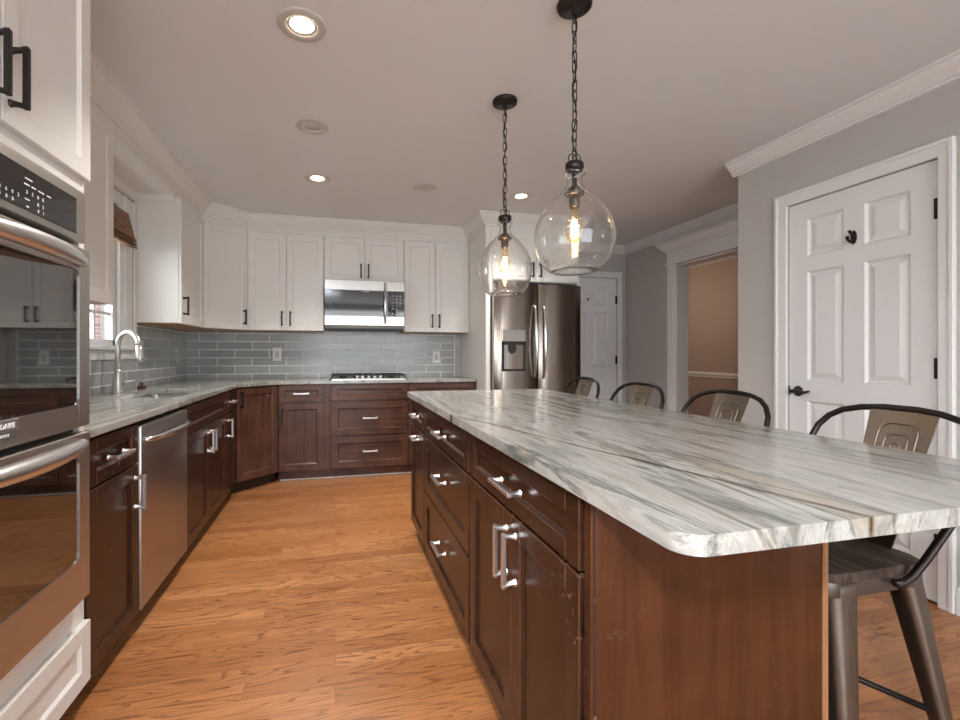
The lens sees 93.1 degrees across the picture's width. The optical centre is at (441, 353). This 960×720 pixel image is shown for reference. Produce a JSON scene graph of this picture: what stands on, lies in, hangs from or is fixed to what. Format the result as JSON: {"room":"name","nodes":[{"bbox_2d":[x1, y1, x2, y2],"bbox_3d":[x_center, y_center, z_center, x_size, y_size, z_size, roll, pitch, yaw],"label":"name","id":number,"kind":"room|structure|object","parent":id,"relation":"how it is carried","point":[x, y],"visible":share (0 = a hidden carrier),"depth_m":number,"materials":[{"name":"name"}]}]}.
{"room":"kitchen","nodes":[
{"label":"kitchen","id":0,"kind":"room"},
{"bbox_2d":[90,187,184,395],"bbox_3d":[-1.616,-0.077,0.492,0.080,2.475,8.100,0,0,-13],"label":"wall","id":1,"kind":"structure","parent":0,"point":[114,187],"depth_m":3.05,"materials":[{"name":"grey paint"}]},
{"bbox_2d":[84,106,113,304],"bbox_3d":[-1.707,-0.782,1.839,0.348,1.062,0.940,0,0,-13],"label":"upper cabinet","id":2,"kind":"object","parent":1,"relation":"attached to","point":[99,192],"visible":0.12,"depth_m":2.21,"materials":[{"name":"white paint"}]},
{"bbox_2d":[90,189,136,359],"bbox_3d":[-2.086,-0.523,2.631,0.100,1.123,1.320,0,0,-13],"label":"window","id":3,"kind":"structure","parent":1,"relation":"in","point":[100,349],"depth_m":3.07,"materials":[{"name":"white paint"}]},
{"bbox_2d":[114,204,137,337],"bbox_3d":[-2.018,-0.537,2.640,0.073,0.855,1.147,0,0,-13],"label":"roman shade","id":4,"kind":"object","parent":3,"relation":"attached to","point":[123,231],"visible":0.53,"depth_m":3.00,"materials":[{"name":"brown wood"}]},
{"bbox_2d":[90,323,186,394],"bbox_3d":[-2.138,0.004,2.896,0.008,0.483,3.179,0,0,-13],"label":"tiled wall","id":5,"kind":"structure","parent":1,"relation":"attached to","point":[159,366],"depth_m":3.58,"materials":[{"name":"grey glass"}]},
{"bbox_2d":[175,348,178,362],"bbox_3d":[-2.427,0.015,4.153,0.006,0.132,0.080,0,0,-13],"label":"outlet","id":6,"kind":"object","parent":5,"relation":"attached to","point":[176,349],"visible":1,"depth_m":4.15,"materials":[{"name":"white plastic"}]},
{"bbox_2d":[114,174,174,203],"bbox_3d":[-1.979,-1.130,2.799,0.275,0.049,1.038,0,0,-13],"label":"trim","id":7,"kind":"structure","parent":1,"relation":"attached to","point":[119,184],"depth_m":3.26,"materials":[{"name":"white paint"}]},
{"bbox_2d":[135,197,202,327],"bbox_3d":[-2.123,-0.769,3.604,0.348,1.087,0.586,0,0,-13],"label":"upper cabinet","id":8,"kind":"object","parent":1,"relation":"attached to","point":[169,236],"visible":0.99,"depth_m":3.33,"materials":[{"name":"white paint"}]},
{"bbox_2d":[232,254,625,402],"bbox_3d":[-0.156,-0.077,5.075,5.190,2.475,0.150,0,0,-13],"label":"wall","id":9,"kind":"structure","parent":0,"point":[617,263],"depth_m":5.55,"materials":[{"name":"grey paint"}]},
{"bbox_2d":[165,220,251,331],"bbox_3d":[-2.128,-0.769,4.209,0.609,1.087,0.604,0,0,-13],"label":"upper cabinet","id":10,"kind":"object","parent":9,"relation":"attached to","point":[225,248],"visible":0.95,"depth_m":4.10,"materials":[{"name":"white paint"}]},
{"bbox_2d":[247,231,323,331],"bbox_3d":[-1.530,-0.769,4.485,0.702,1.087,0.344,0,0,-13],"label":"upper cabinet","id":11,"kind":"object","parent":9,"relation":"attached to","point":[286,271],"visible":0.99,"depth_m":4.36,"materials":[{"name":"white paint"}]},
{"bbox_2d":[90,50,540,243],"bbox_3d":[-0.110,-1.238,3.339,3.572,0.152,3.110,0,0,-13],"label":"trim","id":12,"kind":"structure","parent":9,"relation":"attached to","point":[107,98],"depth_m":4.09,"materials":[{"name":"white paint"}]},
{"bbox_2d":[187,331,453,378],"bbox_3d":[-1.184,0.004,4.750,2.701,0.483,0.008,0,0,-13],"label":"tiled wall","id":13,"kind":"structure","parent":9,"relation":"attached to","point":[210,354],"depth_m":4.71,"materials":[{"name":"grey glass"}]},
{"bbox_2d":[273,348,280,360],"bbox_3d":[-1.683,0.003,4.624,0.084,0.132,0.006,0,0,-13],"label":"outlet","id":14,"kind":"object","parent":13,"relation":"attached to","point":[276,351],"visible":1,"depth_m":4.62,"materials":[{"name":"white plastic"}]},
{"bbox_2d":[433,351,439,362],"bbox_3d":[-0.063,0.035,5.007,0.080,0.128,0.006,0,0,-13],"label":"outlet","id":15,"kind":"object","parent":13,"relation":"attached to","point":[436,354],"visible":1,"depth_m":5.00,"materials":[{"name":"white plastic"}]},
{"bbox_2d":[324,236,403,282],"bbox_3d":[-0.803,-1.018,4.656,0.788,0.589,0.344,0,0,-13],"label":"upper cabinet","id":16,"kind":"object","parent":9,"relation":"attached to","point":[345,258],"visible":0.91,"depth_m":4.53,"materials":[{"name":"white paint"}]},
{"bbox_2d":[325,279,403,330],"bbox_3d":[-0.791,-0.482,4.606,0.774,0.480,0.443,0,0,-13],"label":"microwave","id":17,"kind":"object","parent":16,"relation":"attached to","point":[350,305],"visible":1,"depth_m":4.44,"materials":[{"name":"grey metal"}]},
{"bbox_2d":[400,241,468,333],"bbox_3d":[-0.081,-0.769,4.827,0.692,1.087,0.344,0,0,-13],"label":"upper cabinet","id":18,"kind":"object","parent":9,"relation":"attached to","point":[436,275],"visible":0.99,"depth_m":4.70,"materials":[{"name":"white paint"}]},
{"bbox_2d":[454,334,454,375],"bbox_3d":[0.137,0.004,5.061,0.012,0.483,0.010,0,0,-13],"label":"trim","id":19,"kind":"structure","parent":9,"relation":"attached to","point":[454,334],"depth_m":5.06,"materials":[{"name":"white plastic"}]},
{"bbox_2d":[579,271,621,401],"bbox_3d":[1.764,0.081,5.460,0.889,2.158,0.063,0,0,-13],"label":"door","id":20,"kind":"structure","parent":9,"relation":"in","point":[599,299],"depth_m":5.50,"materials":[{"name":"white paint"}]},
{"bbox_2d":[59,473,959,719],"bbox_3d":[1.511,1.210,2.258,7.220,0.100,10.500,0,0,-13],"label":"floor","id":21,"kind":"structure","parent":0,"point":[324,598],"depth_m":1.88,"materials":[{"name":"brown wood"}]},
{"bbox_2d":[0,0,89,719],"bbox_3d":[-1.337,-0.070,1.020,0.661,2.459,0.815,0,0,-13],"label":"tall cabinet","id":22,"kind":"object","parent":21,"relation":"on","point":[45,44],"visible":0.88,"depth_m":1.28,"materials":[{"name":"white paint"}]},
{"bbox_2d":[0,141,89,679],"bbox_3d":[-1.282,0.128,1.018,0.692,1.256,0.721,0,0,-13],"label":"double oven","id":23,"kind":"object","parent":22,"relation":"in","point":[45,277],"visible":1,"depth_m":1.18,"materials":[{"name":"silver metal"}]},
{"bbox_2d":[84,424,146,675],"bbox_3d":[-1.489,0.718,1.606,0.668,0.882,0.393,0,0,-13],"label":"base cabinet","id":24,"kind":"object","parent":21,"relation":"on","point":[111,604],"visible":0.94,"depth_m":1.66,"materials":[{"name":"brown wood"}]},
{"bbox_2d":[133,408,190,611],"bbox_3d":[-1.583,0.726,2.102,0.686,0.867,0.607,0,0,-13],"label":"dishwasher","id":25,"kind":"object","parent":21,"relation":"on","point":[162,438],"visible":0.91,"depth_m":2.09,"materials":[{"name":"silver metal"}]},
{"bbox_2d":[178,393,225,547],"bbox_3d":[-1.783,0.718,2.849,0.668,0.882,0.931,0,0,-13],"label":"base cabinet","id":26,"kind":"object","parent":21,"relation":"on","point":[206,433],"visible":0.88,"depth_m":2.84,"materials":[{"name":"brown wood"}]},
{"bbox_2d":[166,389,237,496],"bbox_3d":[-1.934,0.718,3.489,0.668,0.882,0.376,0,0,-13],"label":"base cabinet","id":27,"kind":"object","parent":21,"relation":"on","point":[230,395],"visible":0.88,"depth_m":3.52,"materials":[{"name":"brown wood"}]},
{"bbox_2d":[229,385,278,493],"bbox_3d":[-1.951,0.718,4.112,0.909,0.882,0.875,0,0,-13],"label":"base cabinet","id":28,"kind":"object","parent":21,"relation":"on","point":[256,409],"visible":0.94,"depth_m":3.90,"materials":[{"name":"brown wood"}]},
{"bbox_2d":[84,376,476,437],"bbox_3d":[-0.776,0.261,3.208,2.784,0.030,3.178,0,0,-13],"label":"countertop","id":29,"kind":"structure","parent":28,"relation":"on","point":[109,411],"depth_m":2.78,"materials":[{"name":"stone"}]},
{"bbox_2d":[111,330,144,392],"bbox_3d":[-1.981,0.047,2.854,0.168,0.398,0.260,0,0,-38],"label":"faucet","id":30,"kind":"object","parent":29,"relation":"on","point":[118,384],"visible":1,"depth_m":2.84,"materials":[{"name":"silver metal"}]},
{"bbox_2d":[137,382,146,388],"bbox_3d":[-2.131,0.222,3.216,0.060,0.047,0.060,0,0,-13],"label":"scrubber","id":31,"kind":"object","parent":29,"relation":"on","point":[141,386],"visible":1,"depth_m":3.20,"materials":[{"name":"brown"}]},
{"bbox_2d":[134,393,185,397],"bbox_3d":[-1.775,0.374,2.859,0.370,0.192,0.700,0,0,-13],"label":"sink","id":32,"kind":"object","parent":29,"relation":"in","point":[172,394],"visible":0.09,"depth_m":3.15,"materials":[{"name":"silver metal"}]},
{"bbox_2d":[329,373,407,379],"bbox_3d":[-0.743,0.221,4.538,0.750,0.048,0.485,0,0,-13],"label":"gas cooktop","id":33,"kind":"object","parent":29,"relation":"in","point":[343,376],"visible":1,"depth_m":4.39,"materials":[{"name":"metal"}]},
{"bbox_2d":[279,384,330,480],"bbox_3d":[-1.315,0.718,4.395,0.458,0.882,0.611,0,0,-13],"label":"base cabinet","id":34,"kind":"object","parent":21,"relation":"on","point":[304,409],"visible":1,"depth_m":4.15,"materials":[{"name":"brown wood"}]},
{"bbox_2d":[280,472,410,480],"bbox_3d":[-0.581,1.154,4.351,1.850,0.012,0.012,0,0,-13],"label":"trim","id":35,"kind":"structure","parent":21,"relation":"on","point":[397,472],"depth_m":4.26,"materials":[{"name":"white paint"}]},
{"bbox_2d":[331,383,407,475],"bbox_3d":[-0.738,0.718,4.531,0.722,0.882,0.611,0,0,-13],"label":"base cabinet","id":36,"kind":"object","parent":21,"relation":"on","point":[369,421],"visible":1,"depth_m":4.28,"materials":[{"name":"brown wood"}]},
{"bbox_2d":[408,399,430,561],"bbox_3d":[0.109,0.718,2.781,0.616,0.882,0.447,0,0,-13],"label":"base cabinet","id":37,"kind":"object","parent":21,"relation":"on","point":[417,435],"visible":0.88,"depth_m":2.72,"materials":[{"name":"brown wood"}]},
{"bbox_2d":[407,382,475,471],"bbox_3d":[-0.050,0.718,4.694,0.688,0.882,0.611,0,0,-13],"label":"base cabinet","id":38,"kind":"object","parent":21,"relation":"on","point":[429,386],"visible":0.09,"depth_m":4.42,"materials":[{"name":"brown wood"}]},
{"bbox_2d":[424,407,479,668],"bbox_3d":[0.260,0.718,2.140,0.616,0.882,0.866,0,0,-13],"label":"base cabinet","id":39,"kind":"object","parent":21,"relation":"on","point":[447,475],"visible":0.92,"depth_m":1.97,"materials":[{"name":"brown wood"}]},
{"bbox_2d":[407,389,959,556],"bbox_3d":[0.515,0.261,1.903,0.962,0.030,2.436,0,0,-13],"label":"countertop","id":40,"kind":"structure","parent":39,"relation":"on","point":[691,484],"depth_m":0.96,"materials":[{"name":"stone"}]},
{"bbox_2d":[462,230,578,389],"bbox_3d":[0.796,-0.077,4.745,0.974,2.472,0.901,0,0,-13],"label":"tall cabinet","id":41,"kind":"object","parent":21,"relation":"on","point":[475,343],"visible":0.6,"depth_m":4.41,"materials":[{"name":"white paint"}]},
{"bbox_2d":[470,434,584,719],"bbox_3d":[0.448,0.718,1.345,0.616,0.882,0.765,0,0,-13],"label":"base cabinet","id":42,"kind":"object","parent":21,"relation":"on","point":[527,531],"visible":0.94,"depth_m":1.18,"materials":[{"name":"brown wood"}]},
{"bbox_2d":[585,501,827,719],"bbox_3d":[0.579,0.718,0.965,0.596,0.882,0.029,0,0,-13],"label":"end panel","id":43,"kind":"object","parent":42,"relation":"attached to","point":[670,635],"visible":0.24,"depth_m":0.94,"materials":[{"name":"brown wood"}]},
{"bbox_2d":[490,284,580,393],"bbox_3d":[0.826,0.241,4.654,0.888,1.798,0.922,0,0,-13],"label":"refrigerator","id":44,"kind":"object","parent":21,"relation":"on","point":[535,334],"visible":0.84,"depth_m":4.26,"materials":[{"name":"grey metal"}]},
{"bbox_2d":[562,376,599,397],"bbox_3d":[0.708,0.653,2.864,0.480,1.013,0.426,0,0,-13],"label":"bar stool","id":45,"kind":"object","parent":21,"relation":"on","point":[585,383],"visible":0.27,"depth_m":2.90,"materials":[{"name":"grey metal"}]},
{"bbox_2d":[610,381,664,408],"bbox_3d":[0.834,0.653,2.329,0.480,1.013,0.426,0,0,-13],"label":"bar stool","id":46,"kind":"object","parent":21,"relation":"on","point":[641,392],"visible":0.21,"depth_m":2.36,"materials":[{"name":"grey metal"}]},
{"bbox_2d":[681,389,770,426],"bbox_3d":[0.959,0.653,1.798,0.480,1.013,0.426,0,0,-13],"label":"bar stool","id":47,"kind":"object","parent":21,"relation":"on","point":[730,405],"visible":0.14,"depth_m":1.83,"materials":[{"name":"grey metal"}]},
{"bbox_2d":[809,404,959,719],"bbox_3d":[1.090,0.653,1.246,0.480,1.013,0.426,0,0,-13],"label":"bar stool","id":48,"kind":"object","parent":21,"relation":"on","point":[869,565],"visible":0.45,"depth_m":1.13,"materials":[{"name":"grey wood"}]},
{"bbox_2d":[90,0,959,268],"bbox_3d":[1.511,-1.365,2.258,7.220,0.100,10.500,0,0,-13],"label":"ceiling","id":49,"kind":"structure","parent":0,"point":[670,93],"depth_m":2.21,"materials":[{"name":"paint"}]},
{"bbox_2d":[114,132,177,196],"bbox_3d":[-1.968,-1.234,2.800,0.294,0.159,1.045,0,0,-13],"label":"soffit","id":50,"kind":"structure","parent":49,"relation":"attached to","point":[129,167],"depth_m":2.88,"materials":[{"name":"white paint"}]},
{"bbox_2d":[277,7,326,41],"bbox_3d":[-0.559,-1.311,1.810,0.192,0.008,0.192,0,0,-13],"label":"recessed light","id":51,"kind":"object","parent":49,"relation":"in","point":[298,23],"visible":1,"depth_m":1.80,"materials":[{"name":"grey"}]},
{"bbox_2d":[295,117,328,134],"bbox_3d":[-0.749,-1.311,2.613,0.192,0.008,0.192,0,0,-13],"label":"recessed light","id":52,"kind":"object","parent":49,"relation":"in","point":[308,125],"visible":1,"depth_m":2.60,"materials":[{"name":"grey"}]},
{"bbox_2d":[304,173,330,182],"bbox_3d":[-0.931,-1.311,3.387,0.192,0.008,0.192,0,0,-13],"label":"recessed light","id":53,"kind":"object","parent":49,"relation":"in","point":[312,177],"visible":1,"depth_m":3.38,"materials":[{"name":"grey"}]},
{"bbox_2d":[412,182,435,191],"bbox_3d":[-0.142,-1.311,3.567,0.192,0.008,0.192,0,0,-13],"label":"recessed light","id":54,"kind":"object","parent":49,"relation":"in","point":[422,187],"visible":1,"depth_m":3.56,"materials":[{"name":"grey"}]},
{"bbox_2d":[478,94,531,296],"bbox_3d":[0.326,-0.811,2.351,0.280,1.008,0.280,0,0,-13],"label":"pendant light","id":55,"kind":"object","parent":49,"relation":"hanging from","point":[505,265],"visible":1,"depth_m":2.27,"materials":[{"name":"clear glass"}]},
{"bbox_2d":[509,192,532,199],"bbox_3d":[0.658,-1.311,3.770,0.192,0.008,0.192,0,0,-13],"label":"recessed light","id":56,"kind":"object","parent":49,"relation":"in","point":[519,195],"visible":1,"depth_m":3.76,"materials":[{"name":"grey"}]},
{"bbox_2d":[534,0,616,275],"bbox_3d":[0.496,-0.811,1.696,0.296,1.008,0.296,0,0,-13],"label":"pendant light","id":57,"kind":"object","parent":49,"relation":"hanging from","point":[576,233],"visible":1,"depth_m":1.61,"materials":[{"name":"clear glass"}]},
{"bbox_2d":[626,216,737,416],"bbox_3d":[3.403,-0.077,5.017,1.970,2.475,5.800,0,0,-13],"label":"wall","id":58,"kind":"structure","parent":0,"point":[712,287],"depth_m":6.17,"materials":[{"name":"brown paint"}]},
{"bbox_2d":[654,217,737,412],"bbox_3d":[2.599,-0.010,4.179,0.239,2.340,1.560,0,0,-13],"label":"trim","id":59,"kind":"structure","parent":58,"relation":"attached to","point":[723,236],"depth_m":4.72,"materials":[{"name":"white paint"}]},
{"bbox_2d":[688,371,737,378],"bbox_3d":[4.209,0.303,5.207,0.034,0.074,5.560,0,0,-13],"label":"trim","id":60,"kind":"structure","parent":58,"relation":"attached to","point":[690,373],"depth_m":6.50,"materials":[{"name":"white paint"}]},
{"bbox_2d":[738,79,959,592],"bbox_3d":[3.080,-0.077,0.402,0.780,2.475,5.766,0,0,-13],"label":"wall","id":61,"kind":"structure","parent":0,"point":[933,116],"depth_m":2.77,"materials":[{"name":"grey paint"}]},
{"bbox_2d":[613,49,959,254],"bbox_3d":[2.689,-1.268,1.508,1.033,0.093,8.100,0,0,-13],"label":"trim","id":62,"kind":"structure","parent":61,"relation":"attached to","point":[944,71],"depth_m":2.51,"materials":[{"name":"white paint"}]},
{"bbox_2d":[774,135,955,613],"bbox_3d":[2.192,0.092,2.431,0.095,2.135,0.848,0,0,-13],"label":"door","id":63,"kind":"structure","parent":61,"relation":"in","point":[872,264],"depth_m":2.34,"materials":[{"name":"white paint"}]},
{"bbox_2d":[956,588,959,615],"bbox_3d":[2.694,1.100,0.310,0.014,0.120,5.766,0,0,-13],"label":"baseboard","id":64,"kind":"structure","parent":61,"relation":"attached to","point":[958,589],"depth_m":2.01,"materials":[{"name":"white paint"}]},
{"label":"outside","id":65,"kind":"structure","parent":0,"visible":0},
{"bbox_3d":[-9.440,1.810,5.990,12.380,0.100,24.000,0,0,-13],"label":"ground","id":66,"kind":"structure","parent":65,"visible":0},
{"bbox_2d":[95,305,104,338],"bbox_3d":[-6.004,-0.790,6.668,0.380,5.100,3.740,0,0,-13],"label":"brick house","id":67,"kind":"structure","parent":66,"relation":"on","point":[99,318],"depth_m":8.32,"materials":[{"name":"red brick"}]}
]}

